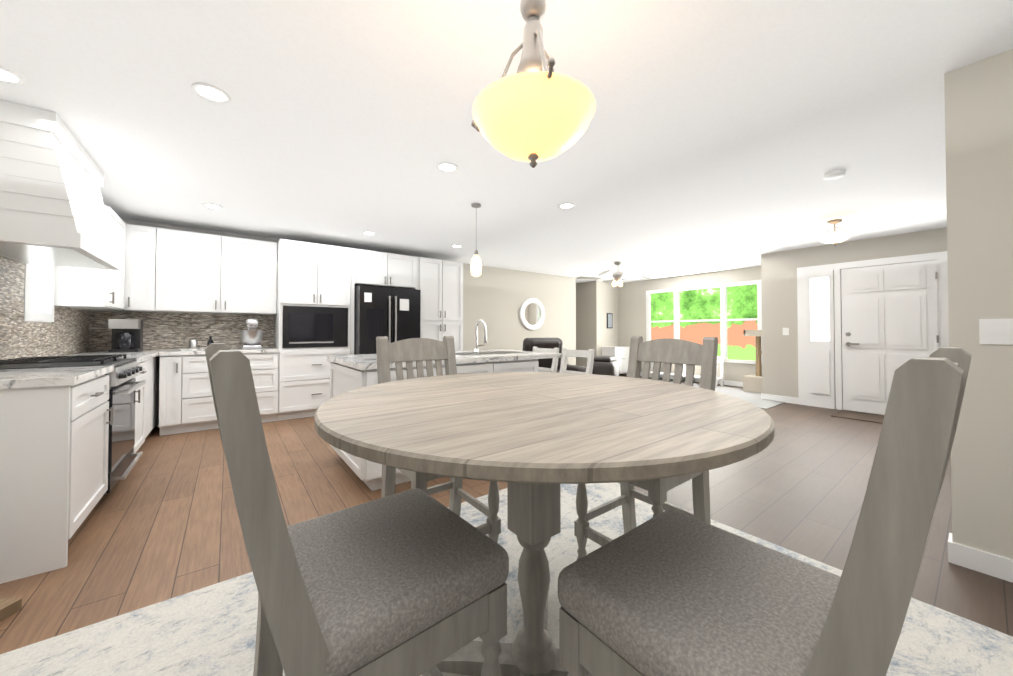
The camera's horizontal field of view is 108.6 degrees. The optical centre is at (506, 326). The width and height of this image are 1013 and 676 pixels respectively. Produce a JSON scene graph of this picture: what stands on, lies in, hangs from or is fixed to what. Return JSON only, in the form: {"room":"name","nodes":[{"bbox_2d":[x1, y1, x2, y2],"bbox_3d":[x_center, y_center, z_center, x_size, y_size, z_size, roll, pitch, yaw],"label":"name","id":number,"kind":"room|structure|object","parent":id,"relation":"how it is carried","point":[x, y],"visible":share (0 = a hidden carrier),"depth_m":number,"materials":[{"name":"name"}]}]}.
{"room":"dining room and kitchen","nodes":[
{"label":"dining room and kitchen","id":0,"kind":"room"},
{"bbox_2d":[16,261,87,322],"bbox_3d":[-1.891,-0.074,0.360,0.100,2.440,9.350,1,-1,-37],"label":"wall","id":1,"kind":"structure","parent":0,"point":[59,306],"depth_m":3.12,"materials":[{"name":"white paint"}]},
{"bbox_2d":[23,263,54,321],"bbox_3d":[-3.844,-0.311,2.943,0.105,0.550,0.580,1,-1,-37],"label":"window","id":2,"kind":"structure","parent":1,"relation":"in","point":[39,294],"depth_m":3.09,"materials":[{"name":"white"}]},
{"bbox_2d":[0,256,89,359],"bbox_3d":[-3.616,-0.280,2.718,0.010,1.079,3.287,1,-1,-37],"label":"backsplash","id":3,"kind":"structure","parent":1,"relation":"attached to","point":[66,332],"depth_m":2.79,"materials":[{"name":"tile"}]},
{"bbox_2d":[0,100,119,269],"bbox_3d":[-3.104,-0.865,2.471,0.512,0.792,1.030,1,-1,-37],"label":"range hood","id":4,"kind":"object","parent":1,"relation":"attached to","point":[52,210],"visible":1,"depth_m":2.16,"materials":[{"name":"white painted wood"}]},
{"bbox_2d":[54,205,125,309],"bbox_3d":[-4.056,-0.652,3.594,0.366,0.950,0.725,1,-1,-37],"label":"upper cabinet","id":5,"kind":"object","parent":1,"relation":"attached to","point":[88,288],"visible":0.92,"depth_m":3.36,"materials":[{"name":"white wood"}]},
{"bbox_2d":[0,416,506,653],"bbox_3d":[-0.648,1.184,1.227,3.150,0.050,9.450,1,-1,-37],"label":"floor","id":6,"kind":"structure","parent":0,"point":[161,522],"depth_m":2.16,"materials":[{"name":"brown wood"}]},
{"bbox_2d":[0,598,21,620],"bbox_3d":[-2.062,1.137,1.325,0.140,0.045,0.340,0,-1,1],"label":"cat scratcher","id":7,"kind":"object","parent":6,"relation":"on","point":[9,607],"visible":1,"depth_m":1.47,"materials":[{"name":"cardboard"}]},
{"bbox_2d":[0,365,113,583],"bbox_3d":[-2.585,0.708,1.882,0.651,0.920,0.760,1,-1,-37],"label":"base cabinet","id":8,"kind":"object","parent":6,"relation":"on","point":[54,430],"visible":1,"depth_m":1.74,"materials":[{"name":"white wood"}]},
{"bbox_2d":[0,354,145,495],"bbox_3d":[-3.028,0.699,2.506,0.690,0.957,0.764,1,-1,-37],"label":"range","id":9,"kind":"object","parent":6,"relation":"on","point":[124,384],"visible":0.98,"depth_m":2.52,"materials":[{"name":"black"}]},
{"bbox_2d":[134,362,147,452],"bbox_3d":[-3.457,0.744,3.000,0.621,0.880,0.535,1,-1,-37],"label":"base cabinet","id":10,"kind":"object","parent":6,"relation":"on","point":[146,407],"depth_m":3.30,"materials":[{"name":"white wood"}]},
{"bbox_2d":[60,350,163,361],"bbox_3d":[-3.828,0.292,3.507,0.637,0.040,1.782,1,-1,-37],"label":"countertop","id":11,"kind":"structure","parent":10,"relation":"on","point":[141,356],"depth_m":3.64,"materials":[{"name":"white stone"}]},
{"bbox_2d":[108,319,142,351],"bbox_3d":[-4.144,0.103,3.969,0.220,0.349,0.295,1,-1,-37],"label":"coffee maker","id":12,"kind":"object","parent":11,"relation":"on","point":[126,335],"visible":0.96,"depth_m":3.89,"materials":[{"name":"black plastic"}]},
{"bbox_2d":[148,358,159,433],"bbox_3d":[-3.980,0.754,3.686,0.621,0.880,1.302,1,-1,-37],"label":"base cabinet","id":13,"kind":"object","parent":6,"relation":"on","point":[153,363],"depth_m":3.90,"materials":[{"name":"white wood"}]},
{"bbox_2d":[159,347,278,435],"bbox_3d":[-3.480,0.746,4.478,1.095,0.920,0.651,1,-1,-37],"label":"base cabinet","id":14,"kind":"object","parent":6,"relation":"on","point":[186,402],"visible":0.54,"depth_m":4.11,"materials":[{"name":"white wood"}]},
{"bbox_2d":[181,336,213,349],"bbox_3d":[-3.668,0.204,4.415,0.400,0.159,0.240,1,-1,-37],"label":"tray","id":15,"kind":"object","parent":14,"relation":"on","point":[193,344],"visible":0.79,"depth_m":4.33,"materials":[{"name":"metal"}]},
{"bbox_2d":[241,319,262,348],"bbox_3d":[-3.260,0.098,4.656,0.236,0.380,0.355,1,-1,-37],"label":"stand mixer","id":16,"kind":"object","parent":14,"relation":"on","point":[251,336],"visible":1,"depth_m":4.53,"materials":[{"name":"silver metal"}]},
{"bbox_2d":[274,239,350,420],"bbox_3d":[-2.703,0.054,5.081,0.856,2.320,0.651,1,-1,-37],"label":"tall cabinet","id":17,"kind":"object","parent":6,"relation":"on","point":[311,324],"visible":0.9,"depth_m":4.80,"materials":[{"name":"white wood"}]},
{"bbox_2d":[354,285,420,354],"bbox_3d":[-1.886,0.331,5.557,0.890,1.780,0.845,1,-1,-37],"label":"refrigerator","id":18,"kind":"object","parent":6,"relation":"on","point":[392,314],"visible":0.33,"depth_m":5.20,"materials":[{"name":"black metal"}]},
{"bbox_2d":[329,359,538,490],"bbox_3d":[-0.648,0.751,3.391,1.632,0.880,1.044,1,-1,-37],"label":"kitchen island","id":19,"kind":"object","parent":6,"relation":"on","point":[350,372],"depth_m":2.81,"materials":[{"name":"white wood"}]},
{"bbox_2d":[327,351,562,370],"bbox_3d":[-0.536,0.292,3.483,1.950,0.040,1.080,1,-1,-37],"label":"island countertop","id":20,"kind":"structure","parent":19,"relation":"on","point":[360,362],"depth_m":3.17,"materials":[{"name":"white stone"}]},
{"bbox_2d":[419,257,462,350],"bbox_3d":[-1.231,0.071,6.204,0.798,2.320,0.651,1,-1,-37],"label":"pantry cabinet","id":21,"kind":"object","parent":6,"relation":"on","point":[441,289],"visible":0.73,"depth_m":5.97,"materials":[{"name":"white wood"}]},
{"bbox_2d":[0,482,1012,675],"bbox_3d":[0.216,1.150,1.051,2.990,0.012,2.760,1,-1,-37],"label":"area rug","id":22,"kind":"object","parent":6,"relation":"on","point":[210,630],"visible":0.25,"depth_m":1.36,"materials":[{"name":"white carpet"}]},
{"bbox_2d":[205,343,508,675],"bbox_3d":[-0.327,0.590,0.804,0.527,1.102,0.450,1,-1,-40],"label":"dining chair","id":23,"kind":"object","parent":22,"relation":"on","point":[410,582],"visible":1,"depth_m":0.67,"materials":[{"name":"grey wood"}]},
{"bbox_2d":[376,336,500,542],"bbox_3d":[-0.349,0.604,1.824,0.450,1.102,0.527,1,-1,-37],"label":"dining chair","id":24,"kind":"object","parent":22,"relation":"on","point":[419,351],"visible":0.23,"depth_m":1.93,"materials":[{"name":"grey wood"}]},
{"bbox_2d":[314,372,773,675],"bbox_3d":[0.091,0.687,1.214,1.300,0.920,1.300,1,-1,-37],"label":"dining table","id":25,"kind":"object","parent":22,"relation":"on","point":[534,440],"visible":0.96,"depth_m":0.88,"materials":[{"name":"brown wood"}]},
{"bbox_2d":[574,336,717,559],"bbox_3d":[0.652,0.603,1.718,0.527,1.102,0.450,1,-1,-37],"label":"dining chair","id":26,"kind":"object","parent":22,"relation":"on","point":[669,352],"visible":0.35,"depth_m":1.74,"materials":[{"name":"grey wood"}]},
{"bbox_2d":[558,347,971,675],"bbox_3d":[0.428,0.588,0.665,0.450,1.102,0.527,1,-1,-37],"label":"dining chair","id":27,"kind":"object","parent":22,"relation":"on","point":[670,593],"visible":1,"depth_m":0.57,"materials":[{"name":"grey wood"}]},
{"bbox_2d":[88,219,575,426],"bbox_3d":[-1.501,0.015,6.475,7.940,2.440,0.100,1,-1,-37],"label":"wall","id":28,"kind":"structure","parent":0,"point":[494,298],"depth_m":7.57,"materials":[{"name":"white paint"}]},
{"bbox_2d":[124,224,163,311],"bbox_3d":[-4.135,-0.643,4.186,0.305,0.950,0.351,1,-1,-37],"label":"upper cabinet","id":29,"kind":"object","parent":28,"relation":"attached to","point":[144,245],"depth_m":4.06,"materials":[{"name":"white wood"}]},
{"bbox_2d":[89,311,273,350],"bbox_3d":[-3.926,0.063,4.552,1.727,0.446,0.010,1,-1,-37],"label":"backsplash","id":30,"kind":"structure","parent":28,"relation":"attached to","point":[165,331],"depth_m":4.48,"materials":[{"name":"tile"}]},
{"bbox_2d":[164,228,276,314],"bbox_3d":[-3.622,-0.638,4.577,1.221,0.950,0.351,1,-1,-37],"label":"upper cabinet","id":31,"kind":"object","parent":28,"relation":"attached to","point":[172,271],"depth_m":4.44,"materials":[{"name":"white wood"}]},
{"bbox_2d":[350,248,418,354],"bbox_3d":[-1.955,0.063,5.651,1.016,2.320,0.651,1,-1,-37],"label":"surround","id":32,"kind":"object","parent":28,"relation":"attached to","point":[377,268],"visible":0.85,"depth_m":5.38,"materials":[{"name":"white wood"}]},
{"bbox_2d":[519,298,544,330],"bbox_3d":[0.570,-0.264,7.968,0.720,0.720,0.044,1,-1,-37],"label":"round mirror","id":33,"kind":"object","parent":28,"relation":"attached to","point":[532,314],"visible":0.92,"depth_m":7.96,"materials":[{"name":"white mirror"}]},
{"bbox_2d":[0,0,1012,282],"bbox_3d":[1.560,-1.268,3.891,9.850,0.050,10.950,1,-1,-37],"label":"ceiling","id":34,"kind":"structure","parent":0,"point":[722,134],"depth_m":2.22,"materials":[{"name":"paint"}]},
{"bbox_2d":[0,66,25,84],"bbox_3d":[-2.553,-1.269,1.828,0.168,0.005,0.168,0,-1,26],"label":"recessed light","id":35,"kind":"object","parent":34,"relation":"in","point":[6,76],"depth_m":1.86,"materials":[{"name":"white"}]},
{"bbox_2d":[191,82,230,103],"bbox_3d":[-1.608,-1.267,1.983,0.168,0.005,0.168,-1,-1,44],"label":"recessed light","id":36,"kind":"object","parent":34,"relation":"in","point":[211,93],"depth_m":1.98,"materials":[{"name":"white"}]},
{"bbox_2d":[202,203,222,208],"bbox_3d":[-3.044,-1.241,3.768,0.168,0.005,0.168,0,-1,26],"label":"recessed light","id":37,"kind":"object","parent":34,"relation":"in","point":[208,205],"depth_m":3.77,"materials":[{"name":"white"}]},
{"bbox_2d":[362,231,375,234],"bbox_3d":[-1.813,-1.226,4.808,0.168,0.005,0.168,-1,-1,44],"label":"recessed light","id":38,"kind":"object","parent":34,"relation":"in","point":[365,232],"depth_m":4.81,"materials":[{"name":"white"}]},
{"bbox_2d":[437,162,457,172],"bbox_3d":[-0.466,-1.254,2.879,0.168,0.005,0.168,-1,-1,44],"label":"recessed light","id":39,"kind":"object","parent":34,"relation":"in","point":[448,167],"depth_m":2.88,"materials":[{"name":"white"}]},
{"bbox_2d":[470,203,481,276],"bbox_3d":[-0.310,-0.875,3.723,0.120,0.739,0.117,1,-1,-37],"label":"pendant lamp","id":40,"kind":"object","parent":34,"relation":"hanging from","point":[476,267],"visible":1,"depth_m":3.68,"materials":[{"name":"white glass"}]},
{"bbox_2d":[471,0,595,167],"bbox_3d":[0.102,-0.908,1.245,0.439,0.744,0.412,1,-1,-37],"label":"pendant lamp","id":41,"kind":"object","parent":34,"relation":"hanging from","point":[534,109],"visible":1,"depth_m":1.13,"materials":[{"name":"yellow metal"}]},
{"bbox_2d":[558,203,574,208],"bbox_3d":[0.621,-1.242,3.760,0.168,0.005,0.168,-1,-1,44],"label":"recessed light","id":42,"kind":"object","parent":34,"relation":"in","point":[564,205],"depth_m":3.75,"materials":[{"name":"white"}]},
{"bbox_2d":[577,262,657,286],"bbox_3d":[2.138,-0.973,6.805,1.478,0.454,1.422,1,-1,-37],"label":"ceiling fan","id":43,"kind":"object","parent":34,"relation":"hanging from","point":[618,275],"visible":1,"depth_m":6.81,"materials":[{"name":"silver metal"}]},
{"bbox_2d":[824,170,844,179],"bbox_3d":[2.694,-1.238,2.989,0.130,0.034,0.128,1,-1,-37],"label":"smoke detector","id":44,"kind":"object","parent":34,"relation":"attached to","point":[835,174],"visible":1,"depth_m":2.96,"materials":[{"name":"white plastic"}]},
{"bbox_2d":[817,219,853,245],"bbox_3d":[3.852,-1.087,4.273,0.330,0.299,0.330,1,-1,-37],"label":"ceiling light","id":45,"kind":"object","parent":34,"relation":"attached to","point":[834,237],"visible":1,"depth_m":4.21,"materials":[{"name":"white glass"}]},
{"bbox_2d":[576,281,599,366],"bbox_3d":[1.860,0.066,9.982,0.100,2.440,1.600,1,-1,-37],"label":"wall","id":46,"kind":"structure","parent":0,"point":[587,294],"depth_m":9.55,"materials":[{"name":"white paint"}]},
{"bbox_2d":[600,281,618,355],"bbox_3d":[2.736,0.062,9.708,0.900,2.440,0.100,1,-1,-37],"label":"wall","id":47,"kind":"structure","parent":0,"point":[609,295],"depth_m":9.63,"materials":[{"name":"white paint"}]},
{"bbox_2d":[607,313,612,327],"bbox_3d":[2.727,-0.140,9.623,0.220,0.400,0.027,1,-1,-37],"label":"picture frame","id":48,"kind":"object","parent":47,"relation":"attached to","point":[609,320],"visible":1,"depth_m":9.61,"materials":[{"name":"black ceramic"}]},
{"bbox_2d":[618,266,761,381],"bbox_3d":[4.222,0.043,8.420,0.100,2.440,3.950,1,-1,-37],"label":"wall","id":49,"kind":"structure","parent":0,"point":[632,308],"depth_m":8.85,"materials":[{"name":"beige paint"}]},
{"bbox_2d":[620,372,742,386],"bbox_3d":[4.176,1.212,8.369,0.014,0.100,3.750,1,-1,-37],"label":"baseboard","id":50,"kind":"structure","parent":49,"relation":"attached to","point":[731,383],"depth_m":7.75,"materials":[{"name":"white wood"}]},
{"bbox_2d":[646,280,761,363],"bbox_3d":[4.320,-0.070,8.227,0.120,1.680,2.560,1,-1,-37],"label":"window","id":51,"kind":"structure","parent":49,"relation":"in","point":[723,319],"depth_m":7.80,"materials":[{"name":"white wood"}]},
{"bbox_2d":[617,374,1012,636],"bbox_3d":[2.812,1.236,4.811,6.700,0.050,10.950,1,-1,-37],"label":"floor","id":52,"kind":"structure","parent":0,"point":[799,484],"depth_m":2.44,"materials":[{"name":"wood"}]},
{"bbox_2d":[533,346,558,372],"bbox_3d":[0.318,0.735,4.481,0.491,0.942,0.450,1,-1,-37],"label":"stool","id":53,"kind":"object","parent":52,"relation":"on","point":[553,369],"visible":0.06,"depth_m":4.47,"materials":[{"name":"white wood"}]},
{"bbox_2d":[522,338,585,372],"bbox_3d":[0.653,0.703,5.682,1.000,1.041,0.864,0,-1,-17],"label":"leather recliner","id":54,"kind":"object","parent":52,"relation":"on","point":[529,344],"visible":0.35,"depth_m":5.78,"materials":[{"name":"grey leather"}]},
{"bbox_2d":[559,348,593,373],"bbox_3d":[0.646,0.729,4.052,0.491,0.942,0.450,1,-1,-37],"label":"stool","id":55,"kind":"object","parent":52,"relation":"on","point":[588,354],"visible":0.06,"depth_m":4.15,"materials":[{"name":"white wood"}]},
{"bbox_2d":[586,356,618,375],"bbox_3d":[1.538,0.855,5.826,0.450,0.740,0.500,0,-1,30],"label":"leather ottoman","id":56,"kind":"object","parent":52,"relation":"on","point":[605,365],"visible":0.35,"depth_m":5.62,"materials":[{"name":"grey leather"}]},
{"bbox_2d":[601,346,629,373],"bbox_3d":[2.834,0.905,9.402,0.630,0.745,0.446,1,-1,-37],"label":"base cabinet","id":57,"kind":"object","parent":52,"relation":"on","point":[620,354],"visible":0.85,"depth_m":9.24,"materials":[{"name":"white wood"}]},
{"bbox_2d":[643,357,725,386],"bbox_3d":[3.944,0.960,8.227,0.400,0.600,1.700,1,-1,-37],"label":"window bench","id":58,"kind":"object","parent":52,"relation":"on","point":[720,360],"visible":0.27,"depth_m":7.68,"materials":[{"name":"white wood"}]},
{"bbox_2d":[650,379,785,408],"bbox_3d":[3.634,1.238,7.030,1.800,0.010,2.920,1,-1,-37],"label":"area rug","id":59,"kind":"object","parent":52,"relation":"on","point":[754,398],"visible":0.29,"depth_m":6.33,"materials":[{"name":"white carpet"}]},
{"bbox_2d":[743,330,761,392],"bbox_3d":[4.843,0.651,6.905,0.580,1.160,0.440,1,-1,-37],"label":"cat tree","id":60,"kind":"object","parent":59,"relation":"on","point":[752,383],"visible":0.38,"depth_m":6.81,"materials":[{"name":"carpet"}]},
{"bbox_2d":[831,410,883,423],"bbox_3d":[4.840,1.204,4.724,0.580,0.012,0.850,1,-1,-37],"label":"doormat","id":61,"kind":"object","parent":52,"relation":"on","point":[867,417],"visible":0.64,"depth_m":4.83,"materials":[{"name":"brown fabric"}]},
{"bbox_2d":[761,227,946,414],"bbox_3d":[5.994,-0.022,3.956,0.100,2.440,5.500,1,-1,-37],"label":"wall","id":62,"kind":"structure","parent":0,"point":[779,314],"depth_m":5.73,"materials":[{"name":"beige paint"}]},
{"bbox_2d":[763,394,798,403],"bbox_3d":[4.435,1.176,5.887,0.014,0.100,0.490,1,-1,-37],"label":"baseboard","id":63,"kind":"structure","parent":62,"relation":"attached to","point":[793,400],"depth_m":5.86,"materials":[{"name":"white wood"}]},
{"bbox_2d":[783,328,788,334],"bbox_3d":[4.481,0.086,5.843,0.012,0.120,0.080,1,-1,-37],"label":"light switch","id":64,"kind":"object","parent":62,"relation":"attached to","point":[785,331],"visible":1,"depth_m":5.84,"materials":[{"name":"white plastic"}]},
{"bbox_2d":[797,251,948,414],"bbox_3d":[5.003,0.144,5.077,0.105,2.140,1.530,1,-1,-37],"label":"front door","id":65,"kind":"structure","parent":62,"relation":"attached to","point":[894,316],"depth_m":5.08,"materials":[{"name":"white wood"}]},
{"bbox_2d":[944,49,1012,558],"bbox_3d":[3.268,-0.071,0.522,0.120,2.440,3.348,1,-1,-37],"label":"wall","id":66,"kind":"structure","parent":0,"point":[979,139],"depth_m":1.74,"materials":[{"name":"beige paint"}]},
{"bbox_2d":[948,537,1012,582],"bbox_3d":[3.219,1.098,0.476,0.034,0.100,3.362,1,-1,-37],"label":"baseboard","id":67,"kind":"structure","parent":66,"relation":"attached to","point":[993,565],"depth_m":1.72,"materials":[{"name":"white wood"}]},
{"bbox_2d":[979,318,1012,344],"bbox_3d":[2.311,0.025,1.666,0.011,0.120,0.180,1,-1,-37],"label":"switch plate","id":68,"kind":"object","parent":66,"relation":"attached to","point":[996,331],"visible":1,"depth_m":1.69,"materials":[{"name":"white plastic"}]},
{"label":"outside","id":69,"kind":"structure","parent":0,"visible":0},
{"bbox_2d":[651,285,834,360],"bbox_3d":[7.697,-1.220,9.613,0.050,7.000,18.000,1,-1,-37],"label":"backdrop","id":70,"kind":"structure","parent":69,"point":[700,304],"depth_m":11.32,"materials":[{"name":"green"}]}
]}

